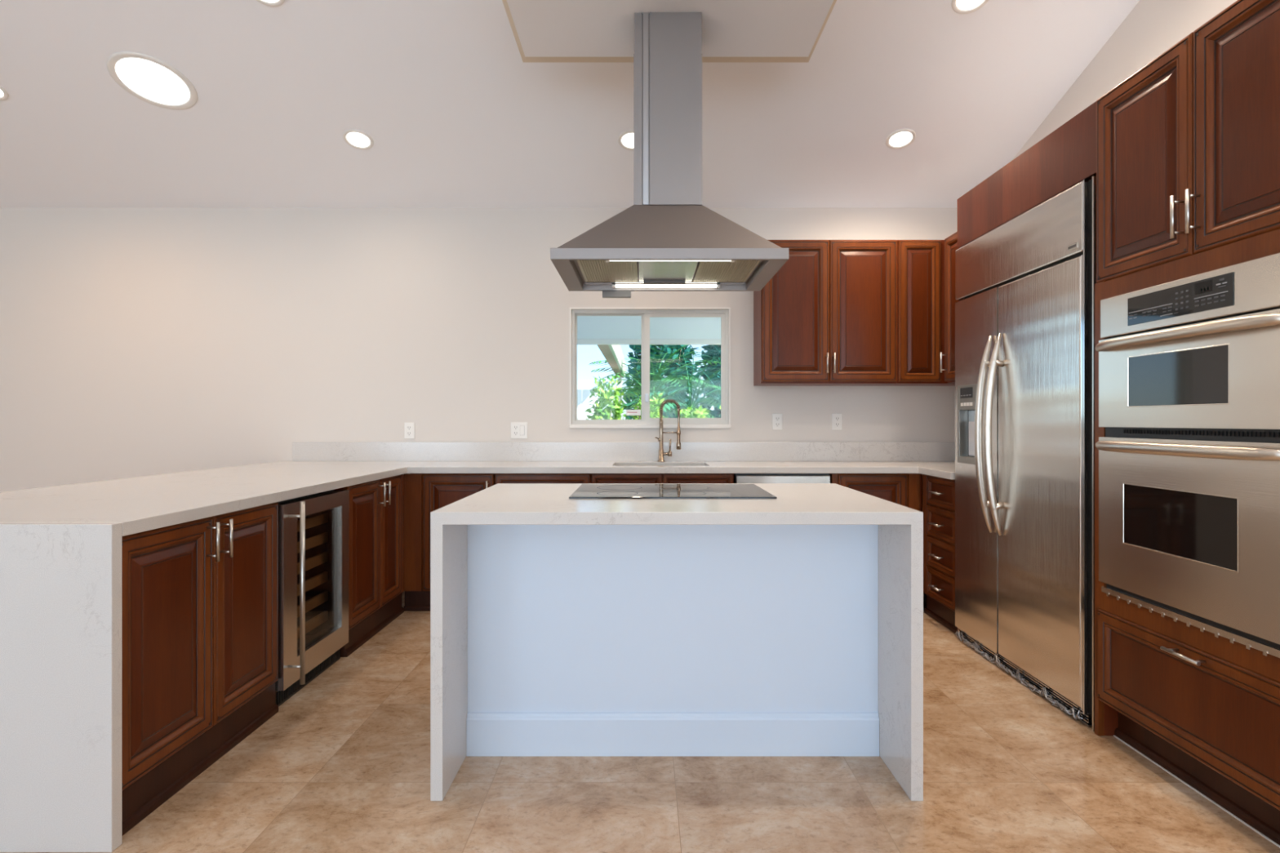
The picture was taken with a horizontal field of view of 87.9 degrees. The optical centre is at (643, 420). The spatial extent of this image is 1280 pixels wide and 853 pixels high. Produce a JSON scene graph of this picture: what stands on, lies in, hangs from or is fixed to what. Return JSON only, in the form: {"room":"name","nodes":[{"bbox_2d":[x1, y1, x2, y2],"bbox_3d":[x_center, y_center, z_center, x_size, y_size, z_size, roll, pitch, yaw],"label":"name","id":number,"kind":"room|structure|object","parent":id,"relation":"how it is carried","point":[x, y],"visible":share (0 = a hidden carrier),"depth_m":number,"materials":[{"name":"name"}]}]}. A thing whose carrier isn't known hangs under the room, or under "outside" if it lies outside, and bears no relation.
{"room":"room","nodes":[
{"label":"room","id":0,"kind":"room"},
{"bbox_2d":[0,208,957,492],"bbox_3d":[-2.310,-0.167,4.865,9.380,2.740,0.150,0,0,0],"label":"wall","id":1,"kind":"structure","parent":0,"point":[135,342],"depth_m":4.79,"materials":[{"name":"white paint"}]},
{"bbox_2d":[404,422,414,439],"bbox_3d":[-1.691,0.071,4.784,0.074,0.118,0.010,0,0,0],"label":"wall outlet","id":2,"kind":"object","parent":1,"relation":"attached to","point":[409,428],"visible":1,"depth_m":4.78,"materials":[{"name":"white plastic"}]},
{"bbox_2d":[406,431,411,435],"bbox_3d":[-1.691,0.092,4.781,0.032,0.028,0.004,0,0,0],"label":"socket","id":3,"kind":"object","parent":2,"relation":"attached to","point":[408,433],"depth_m":4.78,"materials":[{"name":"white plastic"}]},
{"bbox_2d":[511,422,527,438],"bbox_3d":[-0.900,0.069,4.784,0.120,0.118,0.010,0,0,0],"label":"wall outlet","id":4,"kind":"object","parent":1,"relation":"attached to","point":[518,429],"visible":1,"depth_m":4.78,"materials":[{"name":"white plastic"}]},
{"bbox_2d":[513,425,518,429],"bbox_3d":[-0.923,0.048,4.781,0.032,0.028,0.004,0,0,0],"label":"socket","id":5,"kind":"object","parent":4,"relation":"attached to","point":[515,427],"depth_m":4.78,"materials":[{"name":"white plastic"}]},
{"bbox_2d":[513,431,518,435],"bbox_3d":[-0.923,0.090,4.781,0.032,0.028,0.004,0,0,0],"label":"socket","id":6,"kind":"object","parent":4,"relation":"attached to","point":[515,433],"depth_m":4.78,"materials":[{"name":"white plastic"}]},
{"bbox_2d":[520,425,524,435],"bbox_3d":[-0.877,0.069,4.781,0.032,0.070,0.004,0,0,0],"label":"rocker switch","id":7,"kind":"object","parent":4,"relation":"attached to","point":[522,427],"depth_m":4.78,"materials":[{"name":"white plastic"}]},
{"bbox_2d":[292,442,955,461],"bbox_3d":[-0.076,0.221,4.779,4.902,0.136,0.018,0,0,0],"label":"backsplash","id":8,"kind":"structure","parent":1,"relation":"attached to","point":[301,451],"depth_m":4.77,"materials":[{"name":"white stone"}]},
{"bbox_2d":[571,309,728,424],"bbox_3d":[0.043,-0.387,4.846,1.137,0.836,0.088,0,0,0],"label":"window","id":9,"kind":"structure","parent":1,"relation":"in","point":[646,314],"depth_m":4.82,"materials":[{"name":"white metal"}]},
{"bbox_2d":[568,424,730,428],"bbox_3d":[0.043,0.040,4.781,1.161,0.026,0.018,0,0,0],"label":"trim","id":10,"kind":"structure","parent":1,"relation":"attached to","point":[571,426],"depth_m":4.77,"materials":[{"name":"white"}]},
{"bbox_2d":[569,307,730,424],"bbox_3d":[0.043,-0.393,4.786,1.161,0.848,0.008,0,0,0],"label":"trim","id":11,"kind":"structure","parent":1,"relation":"attached to","point":[571,308],"depth_m":4.78,"materials":[{"name":"white"}]},
{"bbox_2d":[772,413,782,430],"bbox_3d":[0.961,0.006,4.784,0.074,0.118,0.010,0,0,0],"label":"wall outlet","id":12,"kind":"object","parent":1,"relation":"attached to","point":[777,419],"visible":1,"depth_m":4.78,"materials":[{"name":"white plastic"}]},
{"bbox_2d":[753,240,897,386],"bbox_3d":[1.248,-0.739,4.601,0.915,0.974,0.367,0,0,0],"label":"upper cabinet","id":13,"kind":"object","parent":1,"relation":"attached to","point":[828,317],"visible":0.93,"depth_m":4.46,"materials":[{"name":"brown wood"}]},
{"bbox_2d":[831,413,842,430],"bbox_3d":[1.392,0.006,4.784,0.074,0.118,0.010,0,0,0],"label":"wall outlet","id":14,"kind":"object","parent":1,"relation":"attached to","point":[837,419],"visible":1,"depth_m":4.78,"materials":[{"name":"white plastic"}]},
{"bbox_2d":[881,240,955,386],"bbox_3d":[2.037,-0.739,4.622,0.660,0.974,0.326,0,0,0],"label":"upper cabinet","id":15,"kind":"object","parent":1,"relation":"attached to","point":[920,263],"visible":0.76,"depth_m":4.46,"materials":[{"name":"brown wood"}]},
{"bbox_2d":[0,0,1139,208],"bbox_3d":[-2.310,-2.299,-0.105,9.680,1.650,9.790,0,0,0],"label":"ceiling","id":16,"kind":"structure","parent":0,"point":[453,113],"depth_m":3.88,"materials":[{"name":"white paint"}]},
{"bbox_2d":[0,85,8,100],"bbox_3d":[-3.670,-1.858,3.709,0.174,0.057,0.174,0,0,-44],"label":"recessed light","id":17,"kind":"object","parent":16,"relation":"in","point":[4,95],"visible":1,"depth_m":3.75,"materials":[{"name":"white plastic"}]},
{"bbox_2d":[106,51,197,110],"bbox_3d":[-2.710,-1.871,3.669,0.402,0.123,0.401,0,0,-42],"label":"recessed light","id":18,"kind":"object","parent":16,"relation":"attached to","point":[151,80],"visible":1,"depth_m":3.66,"materials":[{"name":"white plastic"}]},
{"bbox_2d":[256,0,284,6],"bbox_3d":[-1.790,-2.032,3.129,0.174,0.057,0.174,0,0,-44],"label":"recessed light","id":19,"kind":"object","parent":16,"relation":"in","point":[268,2],"visible":1,"depth_m":3.19,"materials":[{"name":"white plastic"}]},
{"bbox_2d":[342,128,373,149],"bbox_3d":[-1.767,-1.738,4.107,0.174,0.057,0.174,0,0,-44],"label":"recessed light","id":20,"kind":"object","parent":16,"relation":"in","point":[359,140],"visible":1,"depth_m":4.10,"materials":[{"name":"white plastic"}]},
{"bbox_2d":[617,129,633,150],"bbox_3d":[-0.072,-1.736,4.114,0.174,0.057,0.174,0,0,-44],"label":"recessed light","id":21,"kind":"object","parent":16,"relation":"in","point":[625,140],"visible":0.62,"depth_m":4.11,"materials":[{"name":"white plastic"}]},
{"bbox_2d":[502,0,836,62],"bbox_3d":[0.104,-2.093,2.360,1.375,0.832,1.680,0,0,0],"label":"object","id":22,"kind":"structure","parent":16,"relation":"attached to","point":[544,31],"depth_m":2.83,"materials":[{"name":"white paint"}]},
{"bbox_2d":[550,12,789,297],"bbox_3d":[0.098,-1.131,2.855,0.914,1.092,0.630,0,0,0],"label":"range hood","id":23,"kind":"object","parent":22,"relation":"hanging from","point":[668,240],"visible":1,"depth_m":2.72,"materials":[{"name":"silver metal"}]},
{"bbox_2d":[885,128,915,149],"bbox_3d":[1.586,-1.740,4.102,0.174,0.057,0.174,0,0,-44],"label":"recessed light","id":24,"kind":"object","parent":16,"relation":"in","point":[902,138],"visible":1,"depth_m":4.10,"materials":[{"name":"white plastic"}]},
{"bbox_2d":[951,0,988,13],"bbox_3d":[1.565,-2.020,3.169,0.174,0.057,0.174,0,0,-44],"label":"recessed light","id":25,"kind":"object","parent":16,"relation":"in","point":[961,6],"visible":1,"depth_m":3.21,"materials":[{"name":"white plastic"}]},
{"bbox_2d":[0,591,1279,852],"bbox_3d":[-2.310,1.263,-0.180,9.680,0.120,9.940,0,0,0],"label":"floor","id":26,"kind":"structure","parent":0,"point":[342,765],"depth_m":2.14,"materials":[{"name":"tile"}]},
{"bbox_2d":[122,502,278,835],"bbox_3d":[-1.787,0.767,2.320,0.642,0.872,0.855,0,0,0],"label":"base cabinet","id":27,"kind":"object","parent":26,"relation":"on","point":[200,597],"visible":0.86,"depth_m":2.23,"materials":[{"name":"brown wood"}]},
{"bbox_2d":[275,489,348,706],"bbox_3d":[-1.760,0.772,3.060,0.656,0.862,0.608,0,0,0],"label":"wine cooler","id":28,"kind":"object","parent":26,"relation":"on","point":[313,529],"visible":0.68,"depth_m":3.12,"materials":[{"name":"silver metal"}]},
{"bbox_2d":[275,648,340,706],"bbox_3d":[-1.548,1.164,3.060,0.029,0.078,0.604,0,0,0],"label":"toe kick","id":29,"kind":"object","parent":28,"relation":"attached to","point":[282,696],"depth_m":3.03,"materials":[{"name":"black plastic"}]},
{"bbox_2d":[297,512,328,532],"bbox_3d":[-1.796,0.484,3.059,0.425,0.048,0.535,0,0,0],"label":"shelf","id":30,"kind":"object","parent":28,"relation":"attached to","point":[321,519],"depth_m":3.22,"materials":[{"name":"brown wood"}]},
{"bbox_2d":[297,532,328,553],"bbox_3d":[-1.796,0.582,3.059,0.425,0.048,0.535,0,0,0],"label":"shelf","id":31,"kind":"object","parent":28,"relation":"attached to","point":[313,540],"depth_m":3.24,"materials":[{"name":"brown wood"}]},
{"bbox_2d":[297,551,328,574],"bbox_3d":[-1.796,0.680,3.059,0.425,0.048,0.535,0,0,0],"label":"shelf","id":32,"kind":"object","parent":28,"relation":"attached to","point":[313,559],"depth_m":3.25,"materials":[{"name":"brown wood"}]},
{"bbox_2d":[297,571,328,595],"bbox_3d":[-1.796,0.778,3.059,0.425,0.048,0.535,0,0,0],"label":"shelf","id":33,"kind":"object","parent":28,"relation":"attached to","point":[313,579],"depth_m":3.25,"materials":[{"name":"brown wood"}]},
{"bbox_2d":[297,591,328,617],"bbox_3d":[-1.796,0.876,3.059,0.425,0.048,0.535,0,0,0],"label":"shelf","id":34,"kind":"object","parent":28,"relation":"attached to","point":[313,599],"depth_m":3.25,"materials":[{"name":"brown wood"}]},
{"bbox_2d":[297,610,328,639],"bbox_3d":[-1.796,0.974,3.059,0.425,0.048,0.535,0,0,0],"label":"shelf","id":35,"kind":"object","parent":28,"relation":"attached to","point":[313,619],"depth_m":3.25,"materials":[{"name":"brown wood"}]},
{"bbox_2d":[334,474,404,657],"bbox_3d":[-1.787,0.767,3.780,0.642,0.872,0.800,0,0,0],"label":"base cabinet","id":36,"kind":"object","parent":26,"relation":"on","point":[375,508],"visible":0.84,"depth_m":3.74,"materials":[{"name":"brown wood"}]},
{"bbox_2d":[404,473,495,611],"bbox_3d":[-1.238,0.767,4.456,0.582,0.872,0.632,0,0,0],"label":"base cabinet","id":37,"kind":"object","parent":26,"relation":"on","point":[424,494],"visible":0.35,"depth_m":4.19,"materials":[{"name":"brown wood"}]},
{"bbox_2d":[0,461,955,852],"bbox_3d":[-0.116,0.746,3.319,4.988,0.914,2.938,0,0,0],"label":"countertop","id":38,"kind":"structure","parent":26,"relation":"on","point":[61,546],"depth_m":1.85,"materials":[{"name":"white stone"}]},
{"bbox_2d":[0,461,955,536],"bbox_3d":[-0.116,0.309,3.338,4.988,0.040,2.900,0,0,0],"label":"countertop","id":39,"kind":"structure","parent":38,"relation":"on","point":[145,503],"depth_m":3.18,"materials":[{"name":"white stone"}]},
{"bbox_2d":[654,398,680,462],"bbox_3d":[0.169,0.065,4.687,0.186,0.446,0.068,0,0,0],"label":"faucet","id":40,"kind":"object","parent":38,"relation":"on","point":[661,453],"visible":1,"depth_m":4.68,"materials":[{"name":"silver metal"}]},
{"bbox_2d":[494,473,591,484],"bbox_3d":[-0.639,0.767,4.456,0.607,0.872,0.632,0,0,0],"label":"base cabinet","id":41,"kind":"object","parent":26,"relation":"on","point":[499,477],"visible":0.07,"depth_m":4.18,"materials":[{"name":"brown wood"}]},
{"bbox_2d":[591,473,733,483],"bbox_3d":[0.117,0.767,4.456,0.902,0.872,0.632,0,0,0],"label":"base cabinet","id":42,"kind":"object","parent":26,"relation":"on","point":[595,477],"visible":0.17,"depth_m":4.18,"materials":[{"name":"brown wood"}]},
{"bbox_2d":[430,483,923,800],"bbox_3d":[0.104,0.746,2.581,1.560,0.914,0.962,0,0,0],"label":"kitchen island","id":43,"kind":"object","parent":26,"relation":"on","point":[791,624],"visible":0.98,"depth_m":2.40,"materials":[{"name":"white stone"}]},
{"bbox_2d":[733,473,830,483],"bbox_3d":[0.878,0.765,4.444,0.596,0.856,0.636,0,0,0],"label":"dishwasher","id":44,"kind":"object","parent":26,"relation":"on","point":[738,477],"visible":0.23,"depth_m":4.18,"materials":[{"name":"silver metal"}]},
{"bbox_2d":[829,473,922,511],"bbox_3d":[1.474,0.767,4.456,0.575,0.872,0.632,0,0,0],"label":"base cabinet","id":45,"kind":"object","parent":26,"relation":"on","point":[905,490],"visible":0.13,"depth_m":4.19,"materials":[{"name":"brown wood"}]},
{"bbox_2d":[922,474,957,633],"bbox_3d":[2.021,0.767,3.939,0.642,0.872,0.452,0,0,0],"label":"base cabinet","id":46,"kind":"object","parent":26,"relation":"on","point":[938,493],"visible":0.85,"depth_m":3.92,"materials":[{"name":"brown wood"}]},
{"bbox_2d":[954,176,1096,731],"bbox_3d":[1.998,0.128,3.128,0.719,2.150,1.120,0,0,0],"label":"refrigerator","id":47,"kind":"object","parent":26,"relation":"on","point":[1024,314],"visible":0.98,"depth_m":2.96,"materials":[{"name":"silver metal"}]},
{"bbox_2d":[957,101,1096,637],"bbox_3d":[2.062,-0.019,3.135,0.625,2.444,1.150,0,0,0],"label":"refrigerator surround","id":48,"kind":"object","parent":26,"relation":"on","point":[1065,157],"visible":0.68,"depth_m":2.99,"materials":[{"name":"brown wood"}]},
{"bbox_2d":[1094,0,1279,847],"bbox_3d":[2.026,-0.019,2.106,0.667,2.444,0.900,0,0,0],"label":"oven tower","id":49,"kind":"object","parent":26,"relation":"on","point":[1188,144],"visible":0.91,"depth_m":2.11,"materials":[{"name":"brown wood"}]},
{"bbox_2d":[1095,253,1279,657],"bbox_3d":[1.966,0.098,2.123,0.638,1.106,0.756,0,0,0],"label":"double oven","id":50,"kind":"object","parent":49,"relation":"in","point":[1189,366],"visible":1,"depth_m":2.05,"materials":[{"name":"silver metal"}]},
{"bbox_2d":[568,484,777,498],"bbox_3d":[0.107,0.285,2.712,0.770,0.007,0.510,0,0,0],"label":"cooktop","id":51,"kind":"object","parent":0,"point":[584,491],"visible":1,"depth_m":2.67,"materials":[{"name":"black glass"}]},
{"bbox_2d":[1012,0,1237,159],"bbox_3d":[2.455,-0.886,-0.105,0.150,4.177,9.790,0,0,0],"label":"wall","id":52,"kind":"structure","parent":0,"point":[1153,27],"depth_m":3.24,"materials":[{"name":"white paint"}]},
{"bbox_2d":[940,231,957,382],"bbox_3d":[2.167,-0.739,4.077,0.412,0.974,0.713,0,0,0],"label":"upper cabinet","id":53,"kind":"object","parent":52,"relation":"attached to","point":[951,242],"visible":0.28,"depth_m":4.37,"materials":[{"name":"brown wood"}]},
{"label":"outside","id":54,"kind":"structure","parent":0,"visible":0},
{"bbox_3d":[1.000,1.333,17.471,26.000,0.140,25.059,0,0,0],"label":"floor","id":55,"kind":"structure","parent":54,"visible":0},
{"bbox_2d":[577,389,599,419],"bbox_3d":[-1.475,0.303,14.070,1.050,1.920,0.140,0,0,0],"label":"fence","id":56,"kind":"object","parent":55,"relation":"on","point":[583,395],"visible":0.08,"depth_m":14.00,"materials":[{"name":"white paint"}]},
{"bbox_2d":[584,373,627,419],"bbox_3d":[-0.552,0.276,10.000,0.726,1.979,0.699,0,0,23],"label":"shrub","id":57,"kind":"object","parent":55,"relation":"on","point":[615,409],"visible":0.28,"depth_m":9.92,"materials":[{"name":"green plant"}]},
{"bbox_2d":[596,344,625,419],"bbox_3d":[-0.575,-0.127,12.810,0.210,2.780,8.180,0,0,0],"label":"canopy","id":58,"kind":"object","parent":55,"relation":"on","point":[613,354],"visible":0.44,"depth_m":12.28,"materials":[{"name":"beige"}]},
{"bbox_2d":[577,315,720,344],"bbox_3d":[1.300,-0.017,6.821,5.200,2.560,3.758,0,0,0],"label":"window shade","id":59,"kind":"structure","parent":55,"relation":"on","point":[591,330],"depth_m":7.81,"materials":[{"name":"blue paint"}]},
{"bbox_2d":[631,391,666,419],"bbox_3d":[0.073,0.446,9.893,0.703,1.775,0.746,0,0,32],"label":"shrub","id":60,"kind":"object","parent":55,"relation":"on","point":[655,413],"visible":0.08,"depth_m":9.82,"materials":[{"name":"green plant"}]},
{"bbox_2d":[588,344,720,410],"bbox_3d":[0.221,-0.239,15.126,3.190,3.006,2.965,0,0,0],"label":"palm tree","id":61,"kind":"object","parent":55,"relation":"on","point":[668,379],"visible":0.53,"depth_m":14.77,"materials":[{"name":"green plant"}]},
{"bbox_2d":[596,368,720,419],"bbox_3d":[0.220,0.205,11.485,2.373,2.117,2.092,0,0,0],"label":"palm tree","id":62,"kind":"object","parent":55,"relation":"on","point":[707,385],"visible":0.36,"depth_m":11.51,"materials":[{"name":"green plant"}]},
{"bbox_2d":[622,344,706,419],"bbox_3d":[0.519,-1.007,18.014,2.451,4.611,1.874,0,0,0],"label":"tree","id":63,"kind":"object","parent":55,"relation":"on","point":[668,348],"visible":0.15,"depth_m":17.69,"materials":[{"name":"green plant"}]},
{"bbox_2d":[620,349,720,417],"bbox_3d":[0.631,0.054,10.784,2.264,2.422,1.884,0,0,0],"label":"palm tree","id":64,"kind":"object","parent":55,"relation":"on","point":[692,402],"visible":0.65,"depth_m":10.68,"materials":[{"name":"green plant"}]},
{"bbox_2d":[662,344,720,417],"bbox_3d":[1.659,-0.228,12.703,2.794,2.984,2.972,0,0,12],"label":"palm tree","id":65,"kind":"object","parent":55,"relation":"on","point":[708,368],"visible":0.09,"depth_m":12.58,"materials":[{"name":"green plant"}]},
{"bbox_2d":[680,404,711,417],"bbox_3d":[0.740,0.516,9.792,0.691,1.524,0.679,0,0,-39],"label":"shrub","id":66,"kind":"object","parent":55,"relation":"on","point":[695,414],"visible":0.06,"depth_m":9.77,"materials":[{"name":"green plant"}]},
{"bbox_2d":[684,344,720,402],"bbox_3d":[2.600,-0.468,15.489,3.114,3.465,2.785,0,0,-27],"label":"palm tree","id":67,"kind":"object","parent":55,"relation":"on","point":[713,381],"visible":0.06,"depth_m":15.47,"materials":[{"name":"green plant"}]},
{"bbox_2d":[699,344,720,417],"bbox_3d":[2.474,-1.148,18.008,2.351,5.105,1.900,0,0,0],"label":"tree","id":68,"kind":"object","parent":55,"relation":"on","point":[716,412],"visible":0.07,"depth_m":17.80,"materials":[{"name":"green plant"}]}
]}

